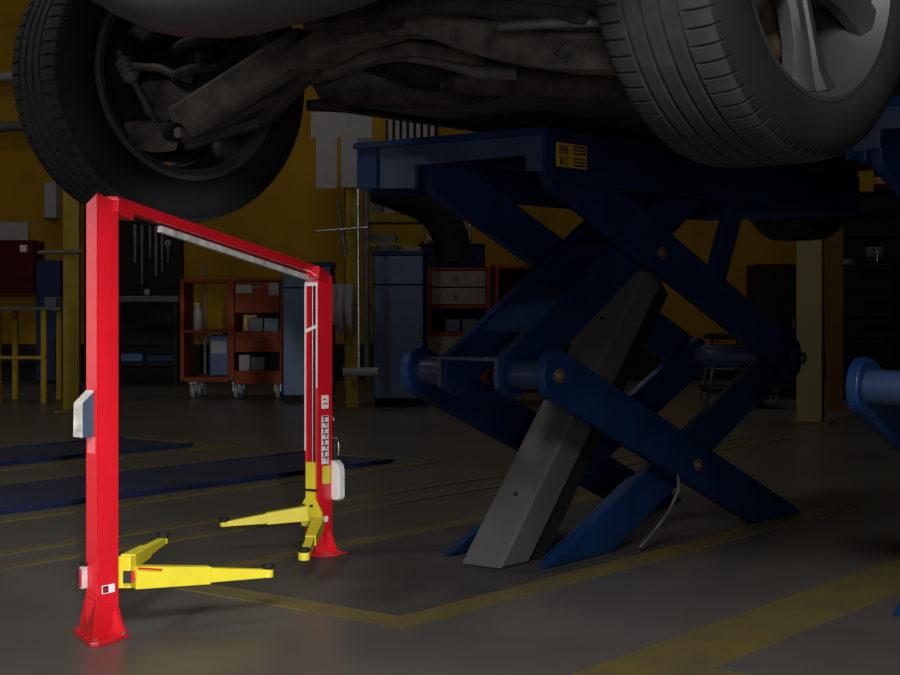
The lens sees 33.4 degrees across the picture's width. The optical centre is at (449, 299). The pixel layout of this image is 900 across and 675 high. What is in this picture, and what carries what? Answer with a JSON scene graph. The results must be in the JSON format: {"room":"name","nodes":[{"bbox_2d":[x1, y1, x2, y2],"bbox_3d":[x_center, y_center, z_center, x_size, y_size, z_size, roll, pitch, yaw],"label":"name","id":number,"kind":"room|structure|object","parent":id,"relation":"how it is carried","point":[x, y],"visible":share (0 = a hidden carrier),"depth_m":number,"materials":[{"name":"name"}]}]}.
{"room":"auto repair garage","nodes":[
{"label":"auto repair garage","id":0,"kind":"room"},
{"bbox_2d":[0,0,825,343],"bbox_3d":[0.500,-1.570,13.675,15.000,4.600,0.150,0,0,0],"label":"wall","id":1,"kind":"structure","parent":0,"point":[285,218],"depth_m":13.60,"materials":[{"name":"yellow paint"}]},
{"bbox_2d":[0,72,12,81],"bbox_3d":[-4.041,-2.007,13.500,1.101,0.126,0.090,0,0,0],"label":"pipe","id":2,"kind":"object","parent":1,"relation":"attached to","point":[4,76],"visible":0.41,"depth_m":13.46,"materials":[{"name":"grey metal"}]},
{"bbox_2d":[0,121,22,131],"bbox_3d":[-4.041,-1.557,13.500,1.101,0.126,0.090,0,0,0],"label":"pipe","id":3,"kind":"object","parent":1,"relation":"attached to","point":[4,126],"visible":0.41,"depth_m":13.46,"materials":[{"name":"grey metal"}]},
{"bbox_2d":[0,222,43,291],"bbox_3d":[-3.947,-0.378,13.385,0.554,0.616,0.390,0,0,0],"label":"upper cabinet","id":4,"kind":"object","parent":1,"relation":"attached to","point":[19,255],"visible":0.82,"depth_m":13.20,"materials":[{"name":"red metal"}]},
{"bbox_2d":[44,182,60,218],"bbox_3d":[-3.573,-0.893,13.490,0.107,0.322,0.180,0,0,0],"label":"switch box","id":5,"kind":"object","parent":1,"relation":"attached to","point":[52,190],"visible":0.88,"depth_m":13.40,"materials":[{"name":"grey metal"}]},
{"bbox_2d":[84,208,183,344],"bbox_3d":[-2.853,-0.211,13.547,0.882,1.233,0.094,0,0,0],"label":"board","id":6,"kind":"object","parent":1,"relation":"attached to","point":[139,323],"visible":0.5,"depth_m":13.50,"materials":[{"name":"paint"}]},
{"bbox_2d":[133,224,136,261],"bbox_3d":[-2.831,-0.550,13.481,0.058,0.416,0.045,0,0,0],"label":"tool","id":7,"kind":"object","parent":6,"relation":"hanging from","point":[134,225],"visible":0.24,"depth_m":13.47,"materials":[{"name":"metal"}]},
{"bbox_2d":[140,225,143,283],"bbox_3d":[-2.768,-0.460,13.481,0.058,0.632,0.036,0,0,0],"label":"tool","id":8,"kind":"object","parent":6,"relation":"hanging from","point":[141,226],"visible":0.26,"depth_m":13.47,"materials":[{"name":"metal"}]},
{"bbox_2d":[148,226,151,257],"bbox_3d":[-2.696,-0.572,13.481,0.058,0.390,0.036,0,0,0],"label":"tool","id":9,"kind":"object","parent":6,"relation":"hanging from","point":[149,227],"visible":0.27,"depth_m":13.47,"materials":[{"name":"metal"}]},
{"bbox_2d":[154,226,157,275],"bbox_3d":[-2.642,-0.496,13.481,0.058,0.560,0.045,0,0,0],"label":"tool","id":10,"kind":"object","parent":6,"relation":"hanging from","point":[155,227],"visible":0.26,"depth_m":13.47,"materials":[{"name":"metal"}]},
{"bbox_2d":[160,233,163,271],"bbox_3d":[-2.588,-0.505,13.481,0.058,0.506,0.032,0,0,0],"label":"tool","id":11,"kind":"object","parent":6,"relation":"hanging from","point":[161,234],"visible":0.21,"depth_m":13.47,"materials":[{"name":"metal"}]},
{"bbox_2d":[164,240,171,261],"bbox_3d":[-2.534,-0.442,13.481,0.058,0.201,0.027,0,0,0],"label":"tool","id":12,"kind":"object","parent":6,"relation":"hanging from","point":[167,243],"visible":1,"depth_m":13.47,"materials":[{"name":"metal"}]},
{"bbox_2d":[386,119,437,139],"bbox_3d":[-0.342,-1.516,13.510,0.468,0.295,0.180,0,0,0],"label":"radiator","id":13,"kind":"object","parent":1,"relation":"attached to","point":[395,129],"visible":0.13,"depth_m":13.42,"materials":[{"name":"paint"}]},
{"bbox_2d":[2,344,825,380],"bbox_3d":[0.500,0.565,13.585,15.000,0.330,0.030,0,0,0],"label":"baseboard","id":14,"kind":"structure","parent":1,"relation":"attached to","point":[647,362],"depth_m":13.57,"materials":[{"name":"paint"}]},
{"bbox_2d":[843,170,899,263],"bbox_3d":[5.225,-0.970,13.562,3.550,3.400,0.075,0,0,0],"label":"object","id":15,"kind":"structure","parent":1,"relation":"in","point":[877,224],"depth_m":13.52,"materials":[{"name":"paint"}]},
{"bbox_2d":[0,381,899,674],"bbox_3d":[0.500,0.829,5.375,15.000,0.203,16.750,0,0,0],"label":"floor","id":16,"kind":"structure","parent":0,"point":[568,629],"depth_m":4.28,"materials":[{"name":"paint"}]},
{"bbox_2d":[0,307,62,402],"bbox_3d":[-2.996,0.390,10.850,0.480,0.680,0.500,0,0,0],"label":"work table","id":17,"kind":"object","parent":16,"relation":"on","point":[15,357],"visible":0.96,"depth_m":11.04,"materials":[{"name":"yellow paint"}]},
{"bbox_2d":[44,297,62,306],"bbox_3d":[-2.855,0.014,10.800,0.085,0.071,0.200,0,0,0],"label":"box","id":18,"kind":"object","parent":17,"relation":"on","point":[48,301],"visible":1,"depth_m":10.70,"materials":[{"name":"white cardboard"}]},
{"bbox_2d":[36,260,62,379],"bbox_3d":[-3.524,0.177,13.325,0.210,1.056,0.350,0,0,0],"label":"locker","id":19,"kind":"object","parent":16,"relation":"on","point":[49,273],"visible":0.54,"depth_m":13.15,"materials":[{"name":"blue metal"}]},
{"bbox_2d":[54,190,80,411],"bbox_3d":[-2.487,-0.720,9.869,0.200,2.900,0.240,0,0,-9],"label":"steel column","id":20,"kind":"structure","parent":16,"relation":"on","point":[71,207],"depth_m":9.80,"materials":[{"name":"yellow paint"}]},
{"bbox_2d":[37,250,81,253],"bbox_3d":[-2.532,-0.312,9.740,0.286,0.029,0.024,0,0,0],"label":"bar","id":21,"kind":"object","parent":20,"relation":"attached to","point":[48,251],"visible":1,"depth_m":9.73,"materials":[{"name":"metal"}]},
{"bbox_2d":[0,437,192,465],"bbox_3d":[-2.728,0.715,6.077,0.548,0.030,4.000,0,0,38],"label":"platform","id":22,"kind":"object","parent":16,"relation":"on","point":[11,455],"visible":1,"depth_m":7.18,"materials":[{"name":"blue paint"}]},
{"bbox_2d":[118,289,188,385],"bbox_3d":[-2.654,0.318,13.000,0.703,0.824,0.600,0,0,0],"label":"bench","id":23,"kind":"object","parent":16,"relation":"on","point":[175,362],"depth_m":12.72,"materials":[{"name":"paint"}]},
{"bbox_2d":[121,352,148,360],"bbox_3d":[-2.718,0.491,12.950,0.186,0.068,0.300,0,0,0],"label":"crate","id":24,"kind":"object","parent":23,"relation":"on","point":[130,356],"visible":0.89,"depth_m":12.80,"materials":[{"name":"blue plastic"}]},
{"bbox_2d":[118,359,179,365],"bbox_3d":[-2.654,0.542,12.975,0.686,0.034,0.550,0,0,0],"label":"shelf","id":25,"kind":"object","parent":23,"relation":"attached to","point":[175,362],"depth_m":12.70,"materials":[{"name":"metal"}]},
{"bbox_2d":[147,354,179,360],"bbox_3d":[-2.472,0.499,12.950,0.237,0.051,0.300,0,0,0],"label":"crate","id":26,"kind":"object","parent":23,"relation":"on","point":[155,357],"visible":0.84,"depth_m":12.80,"materials":[{"name":"blue plastic"}]},
{"bbox_2d":[0,451,392,513],"bbox_3d":[-1.719,0.715,5.313,0.558,0.030,4.040,0,0,38],"label":"platform","id":27,"kind":"object","parent":16,"relation":"on","point":[16,497],"visible":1,"depth_m":5.96,"materials":[{"name":"blue paint"}]},
{"bbox_2d":[203,266,206,393],"bbox_3d":[-1.898,0.235,11.620,0.023,0.990,0.024,0,0,0],"label":"bar","id":28,"kind":"object","parent":16,"relation":"on","point":[204,267],"visible":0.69,"depth_m":11.61,"materials":[{"name":"metal"}]},
{"bbox_2d":[73,193,347,646],"bbox_3d":[-0.543,0.250,3.753,0.379,0.960,1.263,0,0,11],"label":"lift","id":29,"kind":"object","parent":16,"relation":"on","point":[95,419],"visible":1,"depth_m":3.32,"materials":[{"name":"red paint"}]},
{"bbox_2d":[180,277,282,397],"bbox_3d":[-1.613,0.280,11.300,0.770,0.900,0.440,0,0,0],"label":"tool cart","id":30,"kind":"object","parent":16,"relation":"on","point":[262,297],"visible":0.88,"depth_m":11.10,"materials":[{"name":"orange paint"}]},
{"bbox_2d":[193,303,201,329],"bbox_3d":[-1.887,0.122,11.220,0.068,0.200,0.068,0,0,0],"label":"spray bottle","id":31,"kind":"object","parent":30,"relation":"on","point":[197,314],"visible":1,"depth_m":11.19,"materials":[{"name":"white plastic"}]},
{"bbox_2d":[209,333,227,375],"bbox_3d":[-1.724,0.407,11.279,0.150,0.325,0.162,0,0,0],"label":"canister","id":32,"kind":"object","parent":30,"relation":"on","point":[218,343],"visible":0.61,"depth_m":11.20,"materials":[{"name":"blue plastic"}]},
{"bbox_2d":[239,354,252,370],"bbox_3d":[-1.528,0.466,11.240,0.081,0.118,0.200,0,0,0],"label":"box","id":33,"kind":"object","parent":30,"relation":"on","point":[244,359],"visible":0.89,"depth_m":11.14,"materials":[{"name":"white cardboard"}]},
{"bbox_2d":[243,315,257,330],"bbox_3d":[-1.517,0.174,11.400,0.104,0.126,0.060,0,0,0],"label":"box","id":34,"kind":"object","parent":30,"relation":"on","point":[245,317],"visible":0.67,"depth_m":11.37,"materials":[{"name":"yellow cardboard"}]},
{"bbox_2d":[248,318,263,331],"bbox_3d":[-1.447,0.185,11.250,0.111,0.104,0.200,0,0,0],"label":"box","id":35,"kind":"object","parent":30,"relation":"on","point":[254,324],"visible":0.85,"depth_m":11.15,"materials":[{"name":"grey cardboard"}]},
{"bbox_2d":[234,369,279,373],"bbox_3d":[-1.428,0.536,11.290,0.340,0.022,0.380,0,0,0],"label":"shelf","id":36,"kind":"object","parent":30,"relation":"attached to","point":[236,371],"depth_m":11.10,"materials":[{"name":"orange paint"}]},
{"bbox_2d":[234,331,279,334],"bbox_3d":[-1.428,0.248,11.290,0.340,0.022,0.380,0,0,0],"label":"shelf","id":37,"kind":"object","parent":30,"relation":"attached to","point":[235,332],"depth_m":11.10,"materials":[{"name":"orange paint"}]},
{"bbox_2d":[251,356,267,370],"bbox_3d":[-1.428,0.474,11.240,0.104,0.104,0.200,0,0,0],"label":"box","id":38,"kind":"object","parent":30,"relation":"on","point":[258,363],"visible":1,"depth_m":11.14,"materials":[{"name":"grey cardboard"}]},
{"bbox_2d":[264,318,279,331],"bbox_3d":[-1.328,0.185,11.250,0.111,0.104,0.200,0,0,0],"label":"box","id":39,"kind":"object","parent":30,"relation":"on","point":[270,324],"visible":0.77,"depth_m":11.15,"materials":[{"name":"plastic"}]},
{"bbox_2d":[283,262,336,402],"bbox_3d":[-1.015,0.230,10.845,0.357,1.000,0.450,0,0,0],"label":"base cabinet","id":40,"kind":"object","parent":16,"relation":"on","point":[293,287],"visible":0.37,"depth_m":10.63,"materials":[{"name":"metal"}]},
{"bbox_2d":[336,187,365,409],"bbox_3d":[-0.667,-0.720,10.119,0.185,2.900,0.240,0,0,-9],"label":"steel column","id":41,"kind":"structure","parent":16,"relation":"on","point":[350,263],"depth_m":10.05,"materials":[{"name":"yellow paint"}]},
{"bbox_2d":[316,202,367,257],"bbox_3d":[-0.709,-0.460,9.852,0.342,0.372,0.043,0,0,0],"label":"wrench","id":42,"kind":"object","parent":41,"relation":"hanging from","point":[341,228],"visible":1,"depth_m":9.85,"materials":[{"name":"metal"}]},
{"bbox_2d":[343,187,377,376],"bbox_3d":[-0.592,-0.127,9.955,0.232,1.266,0.130,0,0,0],"label":"steel pole","id":43,"kind":"object","parent":16,"relation":"on","point":[366,371],"visible":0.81,"depth_m":9.98,"materials":[{"name":"grey metal"}]},
{"bbox_2d":[311,112,371,187],"bbox_3d":[-0.718,-0.993,9.935,0.404,0.504,0.030,0,0,0],"label":"notice board","id":44,"kind":"object","parent":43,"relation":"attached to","point":[326,127],"visible":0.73,"depth_m":9.92,"materials":[{"name":"white paper"}]},
{"bbox_2d":[332,284,353,335],"bbox_3d":[-0.715,0.066,9.923,0.158,0.345,0.046,0,0,0],"label":"cleaning cloth","id":45,"kind":"object","parent":43,"relation":"hanging from","point":[342,294],"visible":0.9,"depth_m":9.92,"materials":[{"name":"grey fabric"}]},
{"bbox_2d":[366,198,424,391],"bbox_3d":[-0.436,-0.071,12.100,0.460,1.603,0.400,0,0,0],"label":"storage rack","id":46,"kind":"object","parent":16,"relation":"on","point":[374,218],"visible":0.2,"depth_m":11.90,"materials":[{"name":"metal"}]},
{"bbox_2d":[371,203,382,212],"bbox_3d":[-0.583,-0.734,12.050,0.087,0.087,0.200,0,0,0],"label":"box","id":47,"kind":"object","parent":46,"relation":"on","point":[375,208],"visible":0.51,"depth_m":11.95,"materials":[{"name":"grey cardboard"}]},
{"bbox_2d":[370,234,396,241],"bbox_3d":[-0.531,-0.492,12.050,0.206,0.064,0.200,0,0,0],"label":"box","id":48,"kind":"object","parent":46,"relation":"on","point":[373,237],"visible":0.76,"depth_m":11.95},
{"bbox_2d":[384,207,398,212],"bbox_3d":[-0.440,-0.730,12.050,0.167,0.079,0.200,0,0,0],"label":"box","id":49,"kind":"object","parent":46,"relation":"on","point":[386,210],"visible":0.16,"depth_m":11.95,"materials":[{"name":"grey cardboard"}]},
{"bbox_2d":[369,213,420,224],"bbox_3d":[-0.436,-0.654,12.100,0.460,0.071,0.400,0,0,0],"label":"shelf","id":50,"kind":"object","parent":46,"relation":"attached to","point":[374,218],"depth_m":11.90,"materials":[{"name":"yellow paint"}]},
{"bbox_2d":[369,242,423,248],"bbox_3d":[-0.436,-0.440,12.100,0.460,0.040,0.400,0,0,0],"label":"shelf","id":51,"kind":"object","parent":46,"relation":"attached to","point":[372,245],"depth_m":11.90,"materials":[{"name":"yellow paint"}]},
{"bbox_2d":[372,251,425,405],"bbox_3d":[-0.355,0.197,10.495,0.363,1.066,0.450,0,0,0],"label":"base cabinet","id":52,"kind":"object","parent":16,"relation":"on","point":[398,276],"visible":0.91,"depth_m":10.28,"materials":[{"name":"metal"}]},
{"bbox_2d":[377,244,398,250],"bbox_3d":[-0.433,-0.361,10.470,0.151,0.050,0.140,0,0,0],"label":"box","id":53,"kind":"object","parent":52,"relation":"on","point":[380,247],"visible":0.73,"depth_m":10.40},
{"bbox_2d":[402,247,421,250],"bbox_3d":[-0.268,-0.354,10.510,0.137,0.035,0.140,0,0,0],"label":"box","id":54,"kind":"object","parent":52,"relation":"on","point":[403,248],"visible":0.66,"depth_m":10.44,"materials":[{"name":"beige cardboard"}]},
{"bbox_2d":[418,243,485,347],"bbox_3d":[0.015,0.153,11.445,0.505,1.154,0.410,0,0,0],"label":"tool chest","id":55,"kind":"object","parent":16,"relation":"on","point":[478,249],"visible":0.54,"depth_m":11.25,"materials":[{"name":"metal"}]},
{"bbox_2d":[468,224,471,242],"bbox_3d":[0.151,-0.524,11.340,0.030,0.190,0.032,0,0,0],"label":"spray can","id":56,"kind":"object","parent":55,"relation":"on","point":[469,225],"visible":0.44,"depth_m":11.33,"materials":[{"name":"metal"}]},
{"bbox_2d":[427,266,489,384],"bbox_3d":[0.060,0.245,10.745,0.443,0.969,0.450,0,0,0],"label":"cart","id":57,"kind":"object","parent":16,"relation":"on","point":[452,293],"visible":0.41,"depth_m":10.54,"materials":[{"name":"orange paint"}]},
{"bbox_2d":[369,192,472,263],"bbox_3d":[-0.212,-0.579,10.988,0.757,0.636,0.289,0,0,-5],"label":"hose","id":58,"kind":"object","parent":57,"relation":"on","point":[448,232],"visible":0.66,"depth_m":10.88,"materials":[{"name":"black rubber"}]},
{"bbox_2d":[445,319,459,331],"bbox_3d":[0.018,0.179,10.710,0.106,0.091,0.160,0,0,0],"label":"box","id":59,"kind":"object","parent":57,"relation":"on","point":[451,325],"visible":1,"depth_m":10.63,"materials":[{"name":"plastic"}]},
{"bbox_2d":[462,319,476,331],"bbox_3d":[0.137,0.179,10.710,0.106,0.091,0.160,0,0,0],"label":"box","id":60,"kind":"object","parent":57,"relation":"on","point":[467,324],"visible":0.71,"depth_m":10.63,"materials":[{"name":"grey cardboard"}]},
{"bbox_2d":[490,265,543,400],"bbox_3d":[0.507,0.241,10.695,0.427,0.978,0.410,0,0,0],"label":"tool cart","id":61,"kind":"object","parent":16,"relation":"on","point":[503,278],"visible":0.13,"depth_m":10.67,"materials":[{"name":"red paint"}]},
{"bbox_2d":[211,490,829,615],"bbox_3d":[0.328,0.728,4.615,0.735,0.004,2.380,0,0,38],"label":"floor plate","id":62,"kind":"object","parent":16,"relation":"on","point":[399,576],"visible":0.64,"depth_m":4.10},
{"bbox_2d":[353,127,859,568],"bbox_3d":[0.638,0.114,4.936,0.694,1.221,2.100,0,0,38],"label":"scissor lift","id":63,"kind":"object","parent":62,"relation":"on","point":[600,286],"visible":1,"depth_m":4.42,"materials":[{"name":"blue paint"}]},
{"bbox_2d":[12,0,899,240],"bbox_3d":[0.927,-1.006,4.480,2.177,1.628,5.280,0,0,38],"label":"car","id":64,"kind":"object","parent":63,"relation":"on","point":[106,93],"visible":0.89,"depth_m":3.26,"materials":[{"name":"rubber"}]},
{"bbox_2d":[699,333,744,396],"bbox_3d":[2.061,0.491,11.150,0.362,0.483,0.362,0,0,0],"label":"stool","id":65,"kind":"object","parent":16,"relation":"on","point":[718,336],"visible":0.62,"depth_m":11.04,"materials":[{"name":"paint"}]},
{"bbox_2d":[713,593,899,674],"bbox_3d":[1.519,0.728,3.683,0.680,0.004,2.380,0,0,38],"label":"floor plate","id":66,"kind":"object","parent":16,"relation":"on","point":[866,640],"visible":1,"depth_m":3.12,"materials":[{"name":"paint"}]},
{"bbox_2d":[845,96,899,615],"bbox_3d":[1.789,0.114,4.036,0.690,1.221,2.098,0,0,38],"label":"scissor lift","id":67,"kind":"object","parent":66,"relation":"on","point":[872,391],"visible":0.82,"depth_m":3.42,"materials":[{"name":"blue paint"}]},
{"bbox_2d":[787,239,833,424],"bbox_3d":[2.146,-0.870,8.925,0.245,3.200,0.260,0,0,20],"label":"steel column","id":68,"kind":"structure","parent":16,"relation":"on","point":[810,255],"depth_m":8.85,"materials":[{"name":"beige paint"}]},
{"bbox_2d":[825,225,849,410],"bbox_3d":[2.554,-0.870,9.970,0.180,3.200,0.240,0,0,0],"label":"steel column","id":69,"kind":"structure","parent":16,"relation":"on","point":[834,243],"depth_m":9.90,"materials":[{"name":"paint"}]},
{"bbox_2d":[843,264,899,400],"bbox_3d":[3.154,0.235,11.033,0.605,0.989,0.534,0,0,0],"label":"tool chest","id":70,"kind":"object","parent":16,"relation":"on","point":[871,292],"visible":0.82,"depth_m":10.78,"materials":[{"name":"paint"}]},
{"bbox_2d":[843,259,855,263],"bbox_3d":[2.901,-0.278,10.950,0.116,0.035,0.116,0,0,0],"label":"metal bowl","id":71,"kind":"object","parent":70,"relation":"on","point":[845,261],"visible":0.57,"depth_m":10.90,"materials":[{"name":"metal"}]},
{"bbox_2d":[860,247,886,263],"bbox_3d":[3.105,-0.325,10.992,0.170,0.130,0.156,0,0,0],"label":"bench vise","id":72,"kind":"object","parent":70,"relation":"on","point":[873,255],"visible":0.9,"depth_m":10.96,"materials":[{"name":"paint"}]},
{"bbox_2d":[858,170,885,192],"bbox_3d":[3.050,-1.063,10.300,0.537,3.586,0.200,0,0,0],"label":"post","id":73,"kind":"object","parent":16,"relation":"on","point":[867,180],"visible":0.53,"depth_m":10.24,"materials":[{"name":"yellow paint"}]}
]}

